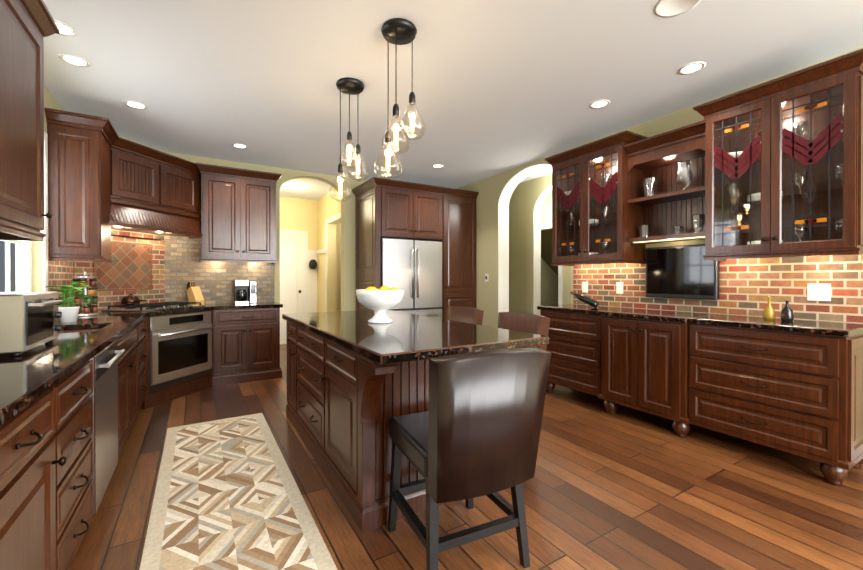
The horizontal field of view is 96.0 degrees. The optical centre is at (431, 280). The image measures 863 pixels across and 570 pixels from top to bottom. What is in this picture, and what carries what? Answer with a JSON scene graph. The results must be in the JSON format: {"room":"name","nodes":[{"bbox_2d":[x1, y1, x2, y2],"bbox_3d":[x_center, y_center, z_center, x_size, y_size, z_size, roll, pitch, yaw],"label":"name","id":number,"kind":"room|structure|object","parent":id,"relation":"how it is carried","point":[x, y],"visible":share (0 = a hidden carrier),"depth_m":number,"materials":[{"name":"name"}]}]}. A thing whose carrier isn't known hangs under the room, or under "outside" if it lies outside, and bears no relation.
{"room":"kitchen","nodes":[
{"label":"kitchen","id":0,"kind":"room"},
{"bbox_2d":[15,85,64,291],"bbox_3d":[-1.792,-0.154,0.832,0.150,2.750,8.350,0,0,-31],"label":"wall","id":1,"kind":"structure","parent":0,"point":[50,101],"depth_m":3.01,"materials":[{"name":"beige paint"}]},
{"bbox_2d":[0,131,47,291],"bbox_3d":[-2.751,-0.476,2.465,0.134,1.360,1.360,0,0,-31],"label":"window","id":2,"kind":"structure","parent":1,"relation":"in","point":[25,265],"depth_m":2.94,"materials":[{"name":"white"}]},
{"bbox_2d":[0,0,51,235],"bbox_3d":[-2.003,-0.797,1.666,0.348,1.110,0.638,0,0,-31],"label":"upper cabinet","id":3,"kind":"object","parent":1,"relation":"attached to","point":[23,24],"depth_m":1.78,"materials":[{"name":"brown wood"}]},
{"bbox_2d":[48,218,73,306],"bbox_3d":[-2.472,-0.099,2.118,0.010,0.810,3.755,0,0,-31],"label":"backsplash","id":4,"kind":"structure","parent":1,"relation":"attached to","point":[60,273],"depth_m":3.37,"materials":[{"name":"brick"}]},
{"bbox_2d":[44,108,111,259],"bbox_3d":[-3.039,-0.780,3.370,0.330,1.160,0.450,0,0,-31],"label":"upper cabinet","id":5,"kind":"object","parent":1,"relation":"attached to","point":[104,178],"depth_m":3.20,"materials":[{"name":"brown wood"}]},
{"bbox_2d":[112,132,199,199],"bbox_3d":[-3.108,-1.068,4.192,1.032,0.590,1.033,0,0,-31],"label":"upper cabinet","id":6,"kind":"object","parent":1,"relation":"attached to","point":[137,169],"depth_m":4.03,"materials":[{"name":"brown wood"}]},
{"bbox_2d":[109,137,211,238],"bbox_3d":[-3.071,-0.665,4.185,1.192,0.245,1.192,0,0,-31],"label":"range hood","id":7,"kind":"object","parent":1,"relation":"attached to","point":[159,215],"depth_m":4.17,"materials":[{"name":"brown wood"}]},
{"bbox_2d":[119,136,162,151],"bbox_3d":[-3.369,-0.168,4.211,0.080,2.750,0.976,0,0,14],"label":"wall","id":8,"kind":"structure","parent":0,"point":[141,144],"depth_m":4.39,"materials":[{"name":"beige paint"}]},
{"bbox_2d":[74,229,164,310],"bbox_3d":[-3.310,-0.228,4.196,0.041,1.050,0.956,0,0,14],"label":"backsplash","id":9,"kind":"structure","parent":8,"relation":"attached to","point":[137,264],"depth_m":4.25,"materials":[{"name":"tile"}]},
{"bbox_2d":[164,152,366,310],"bbox_3d":[-1.795,-0.174,5.615,5.080,2.750,0.150,0,0,-31],"label":"wall","id":10,"kind":"structure","parent":0,"point":[348,254],"depth_m":5.82,"materials":[{"name":"beige paint"}]},
{"bbox_2d":[164,235,274,303],"bbox_3d":[-2.679,-0.231,4.989,1.240,1.050,0.010,0,0,-31],"label":"backsplash","id":11,"kind":"structure","parent":10,"relation":"attached to","point":[184,265],"depth_m":4.88,"materials":[{"name":"stone"}]},
{"bbox_2d":[200,164,275,259],"bbox_3d":[-2.441,-0.816,4.931,0.830,1.100,0.348,0,0,-31],"label":"upper cabinet","id":12,"kind":"object","parent":10,"relation":"attached to","point":[243,200],"depth_m":4.78,"materials":[{"name":"brown wood"}]},
{"bbox_2d":[280,197,316,344],"bbox_3d":[-2.536,-0.181,7.457,2.650,2.750,0.150,0,0,-31],"label":"wall","id":13,"kind":"structure","parent":0,"point":[309,216],"depth_m":7.39,"materials":[{"name":"beige paint"}]},
{"bbox_2d":[309,259,316,268],"bbox_3d":[-2.262,-0.309,7.418,0.160,0.185,0.160,0,0,-31],"label":"hat","id":14,"kind":"object","parent":13,"relation":"hanging from","point":[313,264],"visible":1,"depth_m":7.36,"materials":[{"name":"black"}]},
{"bbox_2d":[317,189,340,311],"bbox_3d":[-1.685,-0.179,6.820,0.150,2.750,1.800,0,0,-31],"label":"wall","id":15,"kind":"structure","parent":0,"point":[327,207],"depth_m":7.14,"materials":[{"name":"beige paint"}]},
{"bbox_2d":[280,212,340,343],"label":"door","id":16,"kind":"structure","parent":15,"relation":"attached to","point":[298,284],"depth_m":7.33,"materials":[{"name":"white"}]},
{"bbox_2d":[356,189,375,310],"bbox_3d":[-0.941,-0.088,5.542,0.012,2.300,0.717,0,0,-31],"label":"panel","id":17,"kind":"object","parent":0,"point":[366,200],"depth_m":5.53,"materials":[{"name":"brown wood"}]},
{"bbox_2d":[43,0,862,199],"bbox_3d":[0.415,-1.592,4.051,7.700,0.100,12.000,0,0,-31],"label":"ceiling","id":18,"kind":"structure","parent":0,"point":[500,86],"depth_m":2.85,"materials":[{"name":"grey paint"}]},
{"bbox_2d":[54,20,76,36],"bbox_3d":[-2.265,-1.533,2.357,0.168,0.004,0.168,0,0,-40],"label":"recessed light","id":19,"kind":"object","parent":18,"relation":"in","point":[65,30],"depth_m":2.38,"materials":[{"name":"white"}]},
{"bbox_2d":[58,53,90,66],"bbox_3d":[-2.490,-1.534,2.711,0.168,0.004,0.168,0,0,-40],"label":"recessed light","id":20,"kind":"object","parent":18,"relation":"in","point":[71,59],"depth_m":2.71,"materials":[{"name":"white"}]},
{"bbox_2d":[124,100,147,109],"bbox_3d":[-2.594,-1.537,3.408,0.168,0.004,0.168,0,0,-40],"label":"recessed light","id":21,"kind":"object","parent":18,"relation":"in","point":[133,104],"depth_m":3.41,"materials":[{"name":"white"}]},
{"bbox_2d":[232,143,247,148],"bbox_3d":[-2.201,-1.541,4.461,0.168,0.004,0.168,0,0,32],"label":"recessed light","id":22,"kind":"object","parent":18,"relation":"in","point":[236,145],"depth_m":4.47,"materials":[{"name":"white"}]},
{"bbox_2d":[329,77,365,201],"bbox_3d":[-0.642,-1.071,3.041,0.247,0.933,0.325,0,0,14],"label":"pendant light","id":23,"kind":"object","parent":18,"relation":"hanging from","point":[347,85],"depth_m":3.02,"materials":[{"name":"black"}]},
{"bbox_2d":[366,18,425,178],"bbox_3d":[-0.182,-1.078,2.382,0.317,0.913,0.260,0,0,-40],"label":"pendant light","id":24,"kind":"object","parent":18,"relation":"hanging from","point":[398,31],"depth_m":2.35,"materials":[{"name":"black"}]},
{"bbox_2d":[432,164,443,167],"bbox_3d":[0.088,-1.545,5.255,0.168,0.004,0.168,0,0,-40],"label":"recessed light","id":25,"kind":"object","parent":18,"relation":"in","point":[436,165],"depth_m":5.26,"materials":[{"name":"white"}]},
{"bbox_2d":[589,100,609,108],"bbox_3d":[1.467,-1.537,3.389,0.168,0.004,0.168,0,0,32],"label":"recessed light","id":26,"kind":"object","parent":18,"relation":"in","point":[597,104],"depth_m":3.39,"materials":[{"name":"white"}]},
{"bbox_2d":[654,0,700,16],"bbox_3d":[1.363,-1.532,2.148,0.229,0.003,0.229,0,0,14],"label":"recessed light","id":27,"kind":"object","parent":18,"relation":"in","point":[667,8],"depth_m":2.18,"materials":[{"name":"white"}]},
{"bbox_2d":[678,62,705,74],"bbox_3d":[1.885,-1.535,2.812,0.168,0.004,0.168,0,0,-22],"label":"recessed light","id":28,"kind":"object","parent":18,"relation":"in","point":[694,67],"depth_m":2.81,"materials":[{"name":"white"}]},
{"bbox_2d":[69,344,862,569],"bbox_3d":[0.415,1.258,4.063,7.700,0.100,12.000,0,0,-31],"label":"floor","id":29,"kind":"structure","parent":0,"point":[625,488],"depth_m":2.12,"materials":[{"name":"brown wood"}]},
{"bbox_2d":[0,378,67,569],"bbox_3d":[-1.389,0.786,0.915,0.618,0.870,0.610,0,0,-31],"label":"base cabinet","id":30,"kind":"object","parent":29,"relation":"on","point":[33,536],"depth_m":1.16,"materials":[{"name":"brown wood"}]},
{"bbox_2d":[0,314,147,421],"bbox_3d":[-2.064,0.326,2.053,0.618,0.041,3.280,0,0,-31],"label":"countertop","id":31,"kind":"structure","parent":30,"relation":"on","point":[27,375],"depth_m":1.53,"materials":[{"name":"black stone"}]},
{"bbox_2d":[0,291,62,355],"bbox_3d":[-1.890,0.181,1.691,0.388,0.250,0.460,0,0,-31],"label":"toaster oven","id":32,"kind":"object","parent":31,"relation":"on","point":[29,320],"visible":1,"depth_m":1.59,"materials":[{"name":"silver metal"}]},
{"bbox_2d":[45,281,92,322],"bbox_3d":[-2.628,0.154,2.823,0.268,0.296,0.317,0,0,-31],"label":"plant pot","id":33,"kind":"object","parent":31,"relation":"on","point":[69,313],"visible":0.98,"depth_m":2.79,"materials":[{"name":"white ceramic"}]},
{"bbox_2d":[59,326,99,333],"bbox_3d":[-2.307,0.433,2.456,0.396,0.201,0.556,0,0,-31],"label":"sink","id":34,"kind":"object","parent":31,"relation":"in","point":[70,328],"depth_m":2.69,"materials":[{"name":"silver metal"}]},
{"bbox_2d":[73,272,97,315],"bbox_3d":[-2.954,0.113,3.314,0.170,0.374,0.170,0,0,-31],"label":"spice rack","id":35,"kind":"object","parent":31,"relation":"on","point":[90,310],"visible":0.73,"depth_m":3.29,"materials":[{"name":"glass"}]},
{"bbox_2d":[64,350,99,569],"bbox_3d":[-1.688,0.784,1.412,0.618,0.870,0.550,0,0,-31],"label":"base cabinet","id":36,"kind":"object","parent":29,"relation":"on","point":[78,395],"depth_m":1.61,"materials":[{"name":"brown wood"}]},
{"bbox_2d":[100,338,123,502],"bbox_3d":[-1.990,0.782,1.913,0.618,0.870,0.620,0,0,-31],"label":"dishwasher","id":37,"kind":"object","parent":29,"relation":"on","point":[111,436],"depth_m":2.10,"materials":[{"name":"silver metal"}]},
{"bbox_2d":[120,322,139,443],"bbox_3d":[-2.400,0.779,2.594,0.618,0.870,0.970,0,0,-31],"label":"base cabinet","id":38,"kind":"object","parent":29,"relation":"on","point":[130,340],"depth_m":2.76,"materials":[{"name":"brown wood"}]},
{"bbox_2d":[140,318,151,408],"bbox_3d":[-2.797,0.776,3.266,0.631,0.870,0.590,0,0,-31],"label":"base cabinet","id":39,"kind":"object","parent":29,"relation":"on","point":[145,323],"depth_m":3.65,"materials":[{"name":"brown wood"}]},
{"bbox_2d":[152,314,215,406],"bbox_3d":[-2.892,0.773,4.107,1.028,0.870,1.027,0,0,-31],"label":"oven","id":40,"kind":"object","parent":29,"relation":"on","point":[183,346],"depth_m":4.01,"materials":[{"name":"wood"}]},
{"bbox_2d":[82,302,282,317],"bbox_3d":[-2.659,0.317,4.302,1.918,0.041,1.187,0,0,-31],"label":"countertop","id":41,"kind":"structure","parent":40,"relation":"on","point":[259,307],"depth_m":4.25,"materials":[{"name":"black stone"}]},
{"bbox_2d":[121,289,146,304],"bbox_3d":[-3.042,0.167,3.967,0.210,0.163,0.160,0,0,-31],"label":"kettle","id":42,"kind":"object","parent":41,"relation":"on","point":[130,299],"visible":1,"depth_m":3.91,"materials":[{"name":"brown metal"}]},
{"bbox_2d":[187,281,203,304],"bbox_3d":[-2.844,0.154,4.665,0.215,0.280,0.100,0,0,29],"label":"knife block","id":43,"kind":"object","parent":41,"relation":"on","point":[194,293],"visible":1,"depth_m":4.63,"materials":[{"name":"brown wood"}]},
{"bbox_2d":[234,280,256,303],"bbox_3d":[-2.397,0.143,4.998,0.250,0.300,0.230,0,0,-31],"label":"coffee maker","id":44,"kind":"object","parent":41,"relation":"on","point":[245,291],"visible":0.98,"depth_m":4.94,"materials":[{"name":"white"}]},
{"bbox_2d":[139,413,337,569],"bbox_3d":[-1.173,1.211,2.232,0.710,0.008,2.600,0,0,-31],"label":"rug","id":45,"kind":"object","parent":29,"relation":"on","point":[227,495],"visible":0.89,"depth_m":2.06,"materials":[{"name":"beige fabric"}]},
{"bbox_2d":[216,310,279,385],"bbox_3d":[-2.339,0.770,4.842,0.755,0.870,0.617,0,0,-31],"label":"base cabinet","id":46,"kind":"object","parent":29,"relation":"on","point":[247,345],"depth_m":4.60,"materials":[{"name":"brown wood"}]},
{"bbox_2d":[351,177,478,318],"bbox_3d":[-0.230,-0.085,5.946,1.751,2.570,0.894,0,0,-31],"label":"tall cabinet","id":47,"kind":"object","parent":29,"relation":"on","point":[416,242],"visible":0.77,"depth_m":5.58,"materials":[{"name":"brown wood"}]},
{"bbox_2d":[380,238,441,318],"bbox_3d":[-0.444,0.310,5.806,0.960,1.780,0.874,0,0,-31],"label":"fridge","id":48,"kind":"object","parent":47,"relation":"in","point":[413,265],"depth_m":5.49,"materials":[{"name":"grey metal"}]},
{"bbox_2d":[282,310,548,532],"bbox_3d":[-0.350,0.758,2.807,1.004,0.910,2.200,0,0,-31],"label":"kitchen island","id":49,"kind":"object","parent":29,"relation":"on","point":[356,380],"visible":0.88,"depth_m":2.06,"materials":[{"name":"brown wood"}]},
{"bbox_2d":[356,286,403,322],"bbox_3d":[-0.370,0.171,2.804,0.350,0.261,0.350,0,0,-31],"label":"bowl","id":50,"kind":"object","parent":49,"relation":"on","point":[381,300],"visible":1,"depth_m":2.69,"materials":[{"name":"white ceramic"}]},
{"bbox_2d":[446,306,483,324],"bbox_3d":[0.113,0.734,3.704,0.635,0.950,0.507,0,0,-31],"label":"stool","id":51,"kind":"object","parent":29,"relation":"on","point":[471,315],"visible":0.06,"depth_m":3.79,"materials":[{"name":"brown leather"}]},
{"bbox_2d":[388,348,550,569],"bbox_3d":[0.131,0.742,1.716,0.507,0.950,0.635,0,0,-25],"label":"stool","id":52,"kind":"object","parent":29,"relation":"on","point":[471,433],"visible":1,"depth_m":1.48,"materials":[{"name":"black leather"}]},
{"bbox_2d":[498,312,549,350],"bbox_3d":[0.526,0.737,3.019,0.635,0.950,0.507,0,0,-31],"label":"stool","id":53,"kind":"object","parent":29,"relation":"on","point":[528,323],"visible":0.12,"depth_m":3.10,"materials":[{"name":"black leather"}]},
{"bbox_2d":[537,304,862,485],"bbox_3d":[1.982,0.746,3.352,0.641,0.930,2.370,0,0,-31],"label":"hutch","id":54,"kind":"object","parent":29,"relation":"on","point":[795,386],"visible":1,"depth_m":2.73,"materials":[{"name":"brown wood"}]},
{"bbox_2d":[570,291,598,307],"bbox_3d":[1.587,0.198,4.050,0.074,0.161,0.328,0,0,-31],"label":"holder","id":55,"kind":"object","parent":54,"relation":"on","point":[588,300],"visible":1,"depth_m":3.99,"materials":[{"name":"black"}]},
{"bbox_2d":[763,297,775,319],"bbox_3d":[2.434,0.201,2.799,0.070,0.162,0.067,0,0,-31],"label":"oil bottle","id":56,"kind":"object","parent":54,"relation":"on","point":[768,313],"depth_m":2.78,"materials":[{"name":"yellow"}]},
{"bbox_2d":[780,300,793,320],"bbox_3d":[2.485,0.211,2.714,0.070,0.142,0.067,0,0,-31],"label":"oil bottle","id":57,"kind":"object","parent":54,"relation":"on","point":[786,312],"depth_m":2.70,"materials":[{"name":"black"}]},
{"bbox_2d":[509,174,551,314],"bbox_3d":[1.789,-0.174,5.701,0.152,2.750,2.800,0,0,-31],"label":"wall","id":58,"kind":"structure","parent":0,"point":[527,199],"depth_m":6.06,"materials":[{"name":"beige paint"}]},
{"bbox_2d":[541,192,571,305],"bbox_3d":[2.264,-0.176,6.075,0.150,2.750,2.650,0,0,-31],"label":"wall","id":59,"kind":"structure","parent":0,"point":[549,283],"depth_m":6.43,"materials":[{"name":"beige paint"}]},
{"bbox_2d":[541,223,562,304],"bbox_3d":[1.827,0.127,6.642,0.014,2.140,1.030,0,0,-31],"label":"trim","id":60,"kind":"structure","parent":59,"relation":"attached to","point":[560,276],"depth_m":6.24,"materials":[{"name":"white paint"}]},
{"bbox_2d":[456,47,862,464],"bbox_3d":[2.491,-0.164,3.323,0.202,2.750,8.500,0,0,-31],"label":"wall","id":61,"kind":"structure","parent":0,"point":[492,231],"depth_m":5.70,"materials":[{"name":"beige paint"}]},
{"bbox_2d":[582,282,587,292],"bbox_3d":[1.728,0.076,4.370,0.006,0.120,0.075,0,0,-31],"label":"electrical outlet plate","id":62,"kind":"object","parent":61,"relation":"attached to","point":[584,284],"depth_m":4.36,"materials":[{"name":"white plastic"}]},
{"bbox_2d":[549,134,628,263],"bbox_3d":[1.724,-0.782,4.037,0.370,1.160,0.880,0,0,-31],"label":"upper cabinet","id":63,"kind":"object","parent":61,"relation":"attached to","point":[584,179],"depth_m":4.07,"materials":[{"name":"brown wood"}]},
{"bbox_2d":[616,282,622,293],"bbox_3d":[1.945,0.078,4.010,0.006,0.120,0.075,0,0,-31],"label":"electrical outlet plate","id":64,"kind":"object","parent":61,"relation":"attached to","point":[619,285],"depth_m":4.01,"materials":[{"name":"white plastic"}]},
{"bbox_2d":[617,108,712,259],"bbox_3d":[2.105,-0.780,3.403,0.370,1.160,0.720,0,0,-31],"label":"upper cabinet","id":65,"kind":"object","parent":61,"relation":"attached to","point":[639,157],"depth_m":3.57,"materials":[{"name":"brown wood"}]},
{"bbox_2d":[638,160,704,236],"bbox_3d":[2.114,-0.703,3.449,0.145,0.635,0.557,0,0,-31],"label":"glassware","id":66,"kind":"object","parent":65,"relation":"in","point":[644,229],"visible":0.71,"depth_m":3.37,"materials":[{"name":"clear glass"}]},
{"bbox_2d":[645,244,718,299],"bbox_3d":[2.229,-0.075,3.480,0.065,0.470,0.600,0,0,-31],"label":"tv","id":67,"kind":"object","parent":61,"relation":"attached to","point":[686,271],"visible":0.83,"depth_m":3.44,"materials":[{"name":"black"}]},
{"bbox_2d":[573,255,862,323],"bbox_3d":[2.253,0.035,3.513,0.010,0.490,2.330,0,0,-31],"label":"backsplash","id":68,"kind":"structure","parent":61,"relation":"attached to","point":[748,287],"depth_m":3.02,"materials":[{"name":"brick"}]},
{"bbox_2d":[697,48,862,259],"bbox_3d":[2.482,-0.777,2.777,0.370,1.160,0.863,0,0,-31],"label":"upper cabinet","id":69,"kind":"object","parent":61,"relation":"attached to","point":[776,165],"depth_m":2.68,"materials":[{"name":"brown wood"}]},
{"bbox_2d":[807,284,830,300],"bbox_3d":[2.718,0.083,2.725,0.006,0.120,0.120,0,0,-31],"label":"electrical outlet plate","id":70,"kind":"object","parent":61,"relation":"attached to","point":[818,292],"depth_m":2.72,"materials":[{"name":"white plastic"}]}
]}

